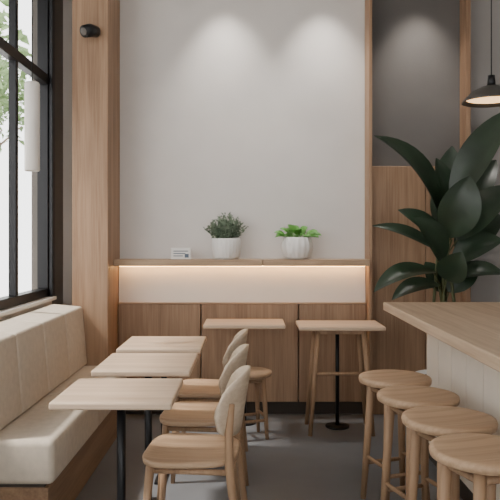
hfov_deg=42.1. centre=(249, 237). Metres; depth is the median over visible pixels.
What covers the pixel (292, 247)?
basil plant
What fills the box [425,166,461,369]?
panel
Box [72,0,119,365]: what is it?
pillar
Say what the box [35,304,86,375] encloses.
cushion
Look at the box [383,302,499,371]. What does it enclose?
countertop
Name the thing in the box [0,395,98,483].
seat cushion
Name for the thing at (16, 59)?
frame
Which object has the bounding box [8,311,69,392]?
cushion
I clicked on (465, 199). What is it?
rubber plant
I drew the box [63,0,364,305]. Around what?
plaster area
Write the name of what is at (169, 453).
dining chair
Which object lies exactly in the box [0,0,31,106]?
street tree
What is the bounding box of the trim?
[460,0,470,301]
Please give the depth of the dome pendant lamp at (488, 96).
3.40 m
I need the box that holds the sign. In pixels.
[171,248,190,258]
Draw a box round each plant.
[203,212,247,258]
[274,224,321,258]
[373,113,499,374]
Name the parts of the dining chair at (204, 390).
seat, rail, backrest, leg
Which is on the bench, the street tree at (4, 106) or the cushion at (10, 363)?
the cushion at (10, 363)
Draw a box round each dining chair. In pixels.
[142,365,250,499]
[157,344,248,499]
[172,329,247,451]
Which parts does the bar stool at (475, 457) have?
leg, apron rail, seat, leg, leg, apron rail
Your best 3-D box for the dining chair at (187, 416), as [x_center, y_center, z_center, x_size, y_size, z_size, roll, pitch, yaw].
[-0.230,0.952,3.378,0.450,0.799,0.427,0,0,4]
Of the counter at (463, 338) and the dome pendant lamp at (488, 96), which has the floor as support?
the counter at (463, 338)
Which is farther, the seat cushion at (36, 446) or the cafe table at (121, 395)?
the seat cushion at (36, 446)
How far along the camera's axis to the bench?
3.32 m
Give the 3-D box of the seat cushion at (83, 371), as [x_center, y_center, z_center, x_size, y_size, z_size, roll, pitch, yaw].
[-1.085,1.000,4.187,0.430,0.200,0.846,0,0,0]
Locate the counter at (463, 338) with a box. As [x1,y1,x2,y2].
[383,302,499,499]
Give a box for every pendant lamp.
[24,0,39,171]
[462,0,499,107]
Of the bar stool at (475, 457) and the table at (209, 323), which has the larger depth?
the table at (209, 323)
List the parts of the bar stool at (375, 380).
leg, apron rail, leg, seat, leg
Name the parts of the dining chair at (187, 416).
leg, leg, seat, rail, backrest, leg, leg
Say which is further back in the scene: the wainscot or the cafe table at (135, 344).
the wainscot
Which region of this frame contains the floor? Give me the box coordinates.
[75,414,461,499]
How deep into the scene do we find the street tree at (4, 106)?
13.75 m
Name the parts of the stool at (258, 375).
apron rail, leg, seat, leg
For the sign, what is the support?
on the wall shelf
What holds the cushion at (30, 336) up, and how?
on the bench
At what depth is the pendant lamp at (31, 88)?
3.52 m
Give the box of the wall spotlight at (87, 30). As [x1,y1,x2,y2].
[80,24,99,37]
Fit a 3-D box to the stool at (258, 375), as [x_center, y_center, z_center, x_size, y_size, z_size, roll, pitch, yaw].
[0.000,1.125,4.420,0.300,0.451,0.300,0,0,-18]
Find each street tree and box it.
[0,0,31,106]
[0,55,30,152]
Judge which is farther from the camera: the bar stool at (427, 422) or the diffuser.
the diffuser
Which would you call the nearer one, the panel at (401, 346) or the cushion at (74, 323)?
the cushion at (74, 323)
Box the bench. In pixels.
[0,304,126,499]
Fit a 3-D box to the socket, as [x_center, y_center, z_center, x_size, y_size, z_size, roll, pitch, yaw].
[1.270,-0.825,3.420,0.044,0.060,0.044,0,0,0]
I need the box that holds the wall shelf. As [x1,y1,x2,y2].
[114,259,369,266]
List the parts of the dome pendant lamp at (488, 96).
lamp shade, cord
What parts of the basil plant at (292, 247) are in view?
pot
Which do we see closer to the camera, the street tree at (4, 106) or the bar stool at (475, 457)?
the bar stool at (475, 457)
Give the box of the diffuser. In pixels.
[467,96,499,103]
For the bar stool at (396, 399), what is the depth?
2.96 m
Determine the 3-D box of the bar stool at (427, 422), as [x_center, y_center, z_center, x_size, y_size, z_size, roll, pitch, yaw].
[0.780,1.026,2.550,0.364,0.651,0.364,0,0,-18]
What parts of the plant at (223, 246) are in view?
pot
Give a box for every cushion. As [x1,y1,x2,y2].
[0,320,48,412]
[0,333,21,429]
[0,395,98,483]
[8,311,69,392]
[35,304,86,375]
[47,366,126,425]
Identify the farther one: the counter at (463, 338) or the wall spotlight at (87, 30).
the wall spotlight at (87, 30)
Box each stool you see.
[244,366,271,439]
[359,369,431,499]
[377,385,459,499]
[401,406,497,499]
[429,433,499,499]
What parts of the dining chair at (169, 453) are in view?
leg, leg, rail, seat, leg, backrest, leg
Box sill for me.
[0,296,56,316]
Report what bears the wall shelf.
attached to the plaster area
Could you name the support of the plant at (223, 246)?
on the wall shelf
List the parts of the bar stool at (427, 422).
leg, apron rail, leg, seat, leg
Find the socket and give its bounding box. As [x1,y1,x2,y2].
[487,75,495,84]
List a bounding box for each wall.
[0,301,51,321]
[372,0,459,165]
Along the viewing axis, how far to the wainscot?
4.95 m
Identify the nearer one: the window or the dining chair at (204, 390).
the dining chair at (204, 390)
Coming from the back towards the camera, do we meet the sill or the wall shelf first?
the wall shelf
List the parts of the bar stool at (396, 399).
leg, apron rail, leg, seat, leg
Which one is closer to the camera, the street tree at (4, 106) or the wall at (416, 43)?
the wall at (416, 43)
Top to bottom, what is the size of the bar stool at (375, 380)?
0.651 m
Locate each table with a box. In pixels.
[49,378,182,499]
[91,353,197,499]
[116,336,206,484]
[203,319,284,425]
[296,320,385,435]
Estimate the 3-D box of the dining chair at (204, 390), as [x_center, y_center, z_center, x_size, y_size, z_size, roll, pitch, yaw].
[-0.235,0.952,3.948,0.450,0.799,0.427,0,0,4]
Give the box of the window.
[32,0,62,304]
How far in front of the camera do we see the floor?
3.84 m
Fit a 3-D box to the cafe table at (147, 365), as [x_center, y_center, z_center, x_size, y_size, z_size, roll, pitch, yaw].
[-0.495,0.975,3.165,0.450,0.750,0.460,0,0,0]
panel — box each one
[372,166,424,413]
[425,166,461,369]
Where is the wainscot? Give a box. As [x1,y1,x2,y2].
[118,265,365,413]
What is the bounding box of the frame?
[0,0,48,309]
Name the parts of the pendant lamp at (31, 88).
lamp shade, cord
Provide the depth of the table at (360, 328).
4.46 m
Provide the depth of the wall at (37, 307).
4.18 m
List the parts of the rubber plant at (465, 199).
pot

